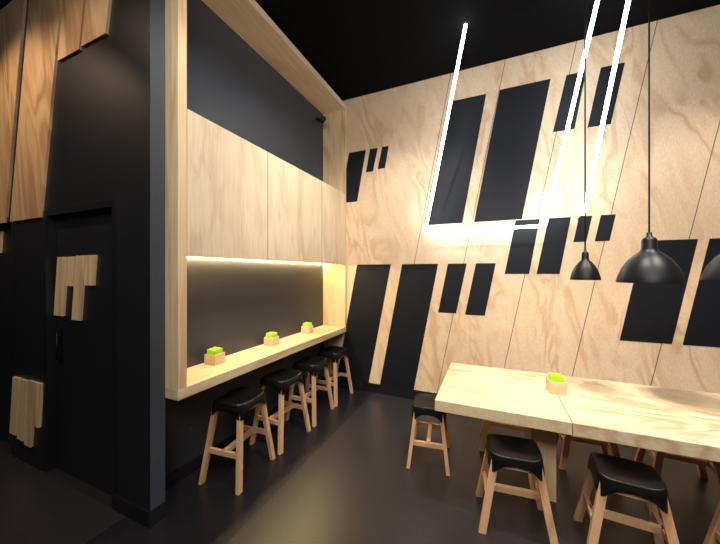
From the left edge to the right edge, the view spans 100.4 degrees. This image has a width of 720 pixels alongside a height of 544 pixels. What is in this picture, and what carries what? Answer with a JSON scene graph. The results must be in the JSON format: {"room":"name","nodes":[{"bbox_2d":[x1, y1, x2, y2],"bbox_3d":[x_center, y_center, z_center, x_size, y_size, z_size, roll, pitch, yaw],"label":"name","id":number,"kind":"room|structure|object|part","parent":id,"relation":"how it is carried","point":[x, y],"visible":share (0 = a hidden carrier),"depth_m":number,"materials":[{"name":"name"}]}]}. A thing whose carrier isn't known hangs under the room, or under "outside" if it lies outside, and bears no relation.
{"room":"restaurant","nodes":[
{"label":"restaurant","id":0,"kind":"room"},
{"bbox_2d":[0,0,149,510],"bbox_3d":[-2.875,-0.390,2.613,3.439,3.980,0.093,0,0,24],"label":"wall","id":1,"kind":"structure","parent":0,"point":[99,151],"depth_m":2.05,"materials":[{"name":"grey paint"}]},
{"bbox_2d":[0,225,10,443],"bbox_3d":[-3.441,0.577,2.890,0.872,2.031,0.040,0,0,24],"label":"leaf","id":2,"kind":"object","parent":1,"relation":"attached to","point":[5,256],"visible":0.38,"depth_m":2.82,"materials":[{"name":"grey paint"}]},
{"bbox_2d":[0,232,3,252],"bbox_3d":[-3.510,-0.280,2.889,0.306,0.200,0.015,0,0,24],"label":"sign","id":3,"kind":"object","parent":2,"relation":"attached to","point":[1,233],"visible":1,"depth_m":2.83,"materials":[{"name":"beige wood"}]},
{"bbox_2d":[7,217,14,454],"bbox_3d":[-3.472,0.555,2.819,0.970,2.090,0.008,0,0,24],"label":"trim","id":4,"kind":"structure","parent":1,"relation":"attached to","point":[8,218],"depth_m":2.63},
{"bbox_2d":[9,376,42,447],"bbox_3d":[-2.811,1.175,2.525,0.567,0.550,0.018,0,0,24],"label":"wall sign","id":5,"kind":"object","parent":1,"relation":"attached to","point":[27,395],"visible":1,"depth_m":2.51,"materials":[{"name":"beige wood"}]},
{"bbox_2d":[0,0,111,223],"bbox_3d":[-2.634,-1.400,2.448,2.252,1.920,0.018,0,0,24],"label":"cladding","id":6,"kind":"object","parent":1,"relation":"attached to","point":[57,30],"depth_m":2.46,"materials":[{"name":"brown wood"}]},
{"bbox_2d":[43,199,116,509],"bbox_3d":[-2.093,0.555,2.217,0.987,2.090,0.008,0,0,24],"label":"trim","id":7,"kind":"structure","parent":1,"relation":"attached to","point":[109,203],"depth_m":2.03,"materials":[{"name":"black wood"}]},
{"bbox_2d":[56,210,111,494],"bbox_3d":[-2.062,0.577,2.288,0.889,2.031,0.040,0,0,24],"label":"door","id":8,"kind":"structure","parent":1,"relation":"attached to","point":[84,376],"depth_m":2.27,"materials":[{"name":"grey paint"}]},
{"bbox_2d":[56,333,61,359],"bbox_3d":[-2.403,0.595,2.394,0.016,0.210,0.038,0,0,24],"label":"door handle","id":9,"kind":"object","parent":8,"relation":"attached to","point":[57,335],"depth_m":2.38,"materials":[{"name":"black metal"}]},
{"bbox_2d":[54,255,97,320],"bbox_3d":[-2.207,0.122,2.319,0.601,0.495,0.015,0,0,24],"label":"sign","id":10,"kind":"object","parent":8,"relation":"attached to","point":[80,271],"visible":1,"depth_m":2.31,"materials":[{"name":"beige wood"}]},
{"bbox_2d":[13,443,165,528],"bbox_3d":[-2.150,1.550,2.290,1.876,0.100,0.105,0,0,24],"label":"baseboard","id":11,"kind":"structure","parent":1,"relation":"attached to","point":[147,518],"depth_m":1.96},
{"bbox_2d":[150,0,164,510],"bbox_3d":[-1.297,-0.390,1.925,0.004,3.980,0.093,0,0,24],"label":"pier","id":12,"kind":"object","parent":1,"relation":"attached to","point":[157,7],"visible":1,"depth_m":1.92,"materials":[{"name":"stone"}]},
{"bbox_2d":[85,384,372,543],"bbox_3d":[-1.513,1.599,1.058,0.760,0.001,6.728,0,0,24],"label":"floor","id":13,"kind":"structure","parent":0,"point":[210,512],"depth_m":2.24,"materials":[{"name":"rubber"}]},
{"bbox_2d":[198,386,275,495],"bbox_3d":[-0.972,1.293,2.421,0.368,0.611,0.462,0,0,18],"label":"counter stool","id":14,"kind":"object","parent":13,"relation":"on","point":[238,401],"visible":1,"depth_m":2.30,"materials":[{"name":"beige wood"}]},
{"bbox_3d":[-0.972,1.050,2.421,0.319,0.124,0.352,0,0,18],"label":"seat","id":15,"kind":"part","parent":14,"relation":"part of","materials":[{"name":"black leather"}]},
{"bbox_2d":[249,368,310,454],"bbox_3d":[-0.760,1.293,2.907,0.368,0.611,0.462,0,0,26],"label":"counter stool","id":16,"kind":"object","parent":13,"relation":"on","point":[281,379],"visible":0.98,"depth_m":2.80,"materials":[{"name":"beige wood"}]},
{"bbox_3d":[-0.760,1.050,2.907,0.319,0.124,0.352,0,0,26],"label":"seat","id":17,"kind":"part","parent":16,"relation":"part of","materials":[{"name":"black leather"}]},
{"bbox_2d":[285,356,333,426],"bbox_3d":[-0.556,1.293,3.374,0.368,0.611,0.462,0,0,21],"label":"counter stool","id":18,"kind":"object","parent":13,"relation":"on","point":[311,365],"visible":0.94,"depth_m":3.27,"materials":[{"name":"beige wood"}]},
{"bbox_3d":[-0.556,1.050,3.374,0.319,0.124,0.352,0,0,21],"label":"seat","id":19,"kind":"part","parent":18,"relation":"part of","materials":[{"name":"black leather"}]},
{"bbox_2d":[311,346,352,406],"bbox_3d":[-0.352,1.293,3.842,0.368,0.611,0.462,0,0,25],"label":"counter stool","id":20,"kind":"object","parent":13,"relation":"on","point":[333,353],"visible":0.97,"depth_m":3.78,"materials":[{"name":"beige wood"}]},
{"bbox_3d":[-0.352,1.050,3.842,0.319,0.124,0.352,0,0,25],"label":"seat","id":21,"kind":"part","parent":20,"relation":"part of","materials":[{"name":"black leather"}]},
{"bbox_2d":[165,0,323,475],"bbox_3d":[-1.049,-0.390,3.196,0.100,3.980,2.437,0,0,24],"label":"wall","id":22,"kind":"structure","parent":0,"point":[232,304],"depth_m":2.86,"materials":[{"name":"paint"}]},
{"bbox_2d":[165,377,323,490],"bbox_3d":[-0.997,1.550,3.174,0.012,0.100,2.437,0,0,24],"label":"baseboard","id":23,"kind":"structure","parent":22,"relation":"attached to","point":[179,474],"depth_m":2.42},
{"bbox_2d":[165,0,345,400],"bbox_3d":[-0.839,-0.740,3.105,0.355,3.130,2.435,0,0,24],"label":"frame","id":24,"kind":"object","parent":22,"relation":"attached to","point":[227,196],"depth_m":2.49,"materials":[{"name":"brown wood"}]},
{"bbox_3d":[-1.314,-0.743,2.017,0.355,2.995,0.062,0,0,24],"label":"panel","id":25,"kind":"part","parent":24,"relation":"part of","materials":[{"name":"brown wood"}]},
{"bbox_2d":[204,347,224,365],"bbox_3d":[-1.199,0.692,2.477,0.110,0.125,0.110,0,0,18],"label":"potted plant","id":26,"kind":"object","parent":24,"relation":"on","point":[215,356],"visible":1,"depth_m":2.44,"materials":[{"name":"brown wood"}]},
{"bbox_3d":[-0.993,-0.592,2.339,0.020,0.973,0.776,0,0,24],"label":"cupboard door","id":27,"kind":"part","parent":24,"relation":"part of","materials":[{"name":"brown wood"}]},
{"bbox_2d":[165,325,345,400],"bbox_3d":[-0.839,0.790,3.105,0.355,0.070,2.435,0,0,24],"label":"counter","id":28,"kind":"object","parent":24,"relation":"attached to","point":[200,377],"depth_m":2.57,"materials":[{"name":"brown wood"}]},
{"bbox_2d":[264,332,278,345],"bbox_3d":[-0.919,0.692,3.118,0.110,0.125,0.110,0,0,18],"label":"potted plant","id":29,"kind":"object","parent":24,"relation":"on","point":[271,339],"visible":1,"depth_m":3.08,"materials":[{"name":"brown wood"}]},
{"bbox_3d":[-0.649,-0.592,3.127,0.020,0.973,0.932,0,0,24],"label":"cupboard door","id":30,"kind":"part","parent":24,"relation":"part of","materials":[{"name":"brown wood"}]},
{"bbox_2d":[301,322,312,333],"bbox_3d":[-0.655,0.692,3.723,0.110,0.125,0.110,0,0,18],"label":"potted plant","id":31,"kind":"object","parent":24,"relation":"on","point":[307,328],"visible":1,"depth_m":3.68,"materials":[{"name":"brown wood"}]},
{"bbox_3d":[-0.337,-0.592,3.841,0.020,0.973,0.615,0,0,24],"label":"cupboard door","id":32,"kind":"part","parent":24,"relation":"part of","materials":[{"name":"brown wood"}]},
{"bbox_3d":[-0.358,-0.743,4.207,0.355,2.995,0.030,0,0,24],"label":"panel","id":33,"kind":"part","parent":24,"relation":"part of","materials":[{"name":"brown wood"}]},
{"bbox_2d":[317,116,325,122],"bbox_3d":[-0.529,-2.079,4.087,0.113,0.112,0.178,0,0,-15],"label":"security camera","id":34,"kind":"object","parent":22,"relation":"attached to","point":[323,118],"visible":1,"depth_m":4.04,"materials":[{"name":"black plastic"}]},
{"bbox_2d":[0,393,719,543],"bbox_3d":[-0.404,1.650,0.574,9.800,0.100,6.928,0,0,24],"label":"floor","id":35,"kind":"structure","parent":0,"point":[358,487],"depth_m":2.13,"materials":[{"name":"concrete"}]},
{"bbox_2d":[406,393,449,475],"bbox_3d":[0.603,1.357,2.606,0.343,0.486,0.433,0,0,17],"label":"stool","id":36,"kind":"object","parent":35,"relation":"on","point":[423,403],"visible":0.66,"depth_m":2.48,"materials":[{"name":"beige wood"}]},
{"bbox_3d":[0.603,1.176,2.606,0.290,0.124,0.321,0,0,17],"label":"seat","id":37,"kind":"part","parent":36,"relation":"part of","materials":[{"name":"black leather"}]},
{"bbox_2d":[479,419,527,451],"bbox_3d":[1.335,1.357,2.756,0.433,0.486,0.343,0,0,24],"label":"stool","id":38,"kind":"object","parent":35,"relation":"on","point":[485,424],"visible":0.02,"depth_m":2.69,"materials":[{"name":"brown wood"}]},
{"bbox_2d":[476,433,557,543],"bbox_3d":[0.988,1.357,1.937,0.433,0.486,0.343,0,0,18],"label":"stool","id":39,"kind":"object","parent":35,"relation":"on","point":[501,451],"visible":1,"depth_m":1.86,"materials":[{"name":"brown wood"}]},
{"bbox_3d":[0.988,1.176,1.937,0.321,0.124,0.290,0,0,18],"label":"seat","id":40,"kind":"part","parent":39,"relation":"part of","materials":[{"name":"black leather"}]},
{"bbox_2d":[435,363,719,502],"bbox_3d":[1.986,1.240,1.931,2.805,0.720,0.930,0,0,24],"label":"table","id":41,"kind":"object","parent":35,"relation":"on","point":[663,419],"visible":0.88,"depth_m":1.98,"materials":[{"name":"brown wood"}]},
{"bbox_3d":[1.334,1.278,2.205,0.150,0.644,0.210,0,0,24],"label":"leg","id":42,"kind":"part","parent":41,"relation":"part of","materials":[{"name":"brown wood"}]},
{"bbox_2d":[546,372,567,394],"bbox_3d":[1.444,0.817,2.207,0.110,0.125,0.110,0,0,18],"label":"planter","id":43,"kind":"object","parent":41,"relation":"on","point":[556,383],"visible":1,"depth_m":2.16,"materials":[{"name":"brown wood"}]},
{"bbox_2d":[556,433,619,469],"bbox_3d":[1.884,1.357,2.516,0.433,0.486,0.343,0,0,21],"label":"stool","id":44,"kind":"object","parent":35,"relation":"on","point":[566,439],"visible":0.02,"depth_m":2.45,"materials":[{"name":"brown wood"}]},
{"bbox_2d":[574,452,678,543],"bbox_3d":[1.510,1.357,1.708,0.433,0.486,0.343,0,0,27],"label":"stool","id":45,"kind":"object","parent":35,"relation":"on","point":[610,474],"visible":1,"depth_m":1.66,"materials":[{"name":"brown wood"}]},
{"bbox_3d":[1.510,1.176,1.708,0.321,0.124,0.290,0,0,27],"label":"seat","id":46,"kind":"part","parent":45,"relation":"part of","materials":[{"name":"black leather"}]},
{"bbox_2d":[634,447,719,486],"bbox_3d":[2.425,1.357,2.280,0.433,0.486,0.343,0,0,26],"label":"stool","id":47,"kind":"object","parent":35,"relation":"on","point":[658,457],"visible":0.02,"depth_m":2.24,"materials":[{"name":"brown wood"}]},
{"bbox_2d":[703,501,719,543],"bbox_3d":[2.025,1.357,1.440,0.433,0.486,0.343,0,0,22],"label":"stool","id":48,"kind":"object","parent":35,"relation":"on","point":[713,534],"visible":1,"depth_m":1.62,"materials":[{"name":"brown wood"}]},
{"bbox_2d":[0,0,719,100],"bbox_3d":[-0.404,-2.430,0.574,9.800,0.100,6.928,0,0,24],"label":"ceiling","id":49,"kind":"structure","parent":0,"point":[359,48],"depth_m":2.96,"materials":[{"name":"black paint"}]},
{"bbox_2d":[424,0,630,234],"bbox_3d":[1.504,-1.416,3.030,1.776,1.927,0.695,0,0,24],"label":"light fixture","id":50,"kind":"object","parent":49,"relation":"hanging from","point":[627,4],"visible":0.94,"depth_m":2.81,"materials":[{"name":"white"}]},
{"bbox_2d":[570,0,600,279],"bbox_3d":[1.579,-1.163,2.104,0.176,2.435,0.176,0,0,24],"label":"pendant lamp","id":51,"kind":"object","parent":49,"relation":"hanging from","point":[584,269],"visible":1,"depth_m":2.10,"materials":[{"name":"black metal"}]},
{"bbox_3d":[1.579,-0.055,2.104,0.176,0.220,0.176,0,0,24],"label":"lamp shade","id":52,"kind":"part","parent":51,"relation":"part of","materials":[{"name":"black metal"}]},
{"bbox_2d":[616,0,686,283],"bbox_3d":[1.895,-1.155,1.966,0.336,2.450,0.336,0,0,24],"label":"pendant lamp","id":53,"kind":"object","parent":49,"relation":"hanging from","point":[649,265],"visible":1,"depth_m":1.91,"materials":[{"name":"black metal"}]},
{"bbox_3d":[1.895,-0.095,1.966,0.336,0.330,0.336,0,0,24],"label":"lamp shade","id":54,"kind":"part","parent":53,"relation":"part of","materials":[{"name":"black metal"}]},
{"bbox_2d":[699,254,719,279],"bbox_3d":[2.308,-1.165,1.786,0.380,2.430,0.380,0,0,24],"label":"pendant lamp","id":55,"kind":"object","parent":49,"relation":"hanging from","point":[711,271],"visible":1,"depth_m":1.83,"materials":[{"name":"black metal"}]},
{"bbox_2d":[324,5,719,393],"bbox_3d":[2.387,-0.390,3.080,6.490,3.980,0.100,0,0,24],"label":"wall","id":56,"kind":"structure","parent":0,"point":[383,226],"depth_m":3.13,"materials":[{"name":"brown wood"}]},
{"bbox_2d":[324,376,437,399],"bbox_3d":[2.416,1.540,3.006,6.378,0.120,0.012,0,0,24],"label":"baseboard","id":57,"kind":"structure","parent":56,"relation":"attached to","point":[357,385],"depth_m":3.94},
{"bbox_2d":[337,62,719,389],"bbox_3d":[2.178,-0.285,3.114,5.460,3.530,0.004,0,0,24],"label":"inlay","id":58,"kind":"object","parent":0,"point":[653,309],"depth_m":3.39,"materials":[{"name":"black paint"}]},
{"bbox_2d":[414,20,719,391],"bbox_3d":[2.465,-0.450,2.990,4.519,3.860,0.001,0,0,24],"label":"joint","id":59,"kind":"object","parent":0,"point":[657,20],"depth_m":3.10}
]}

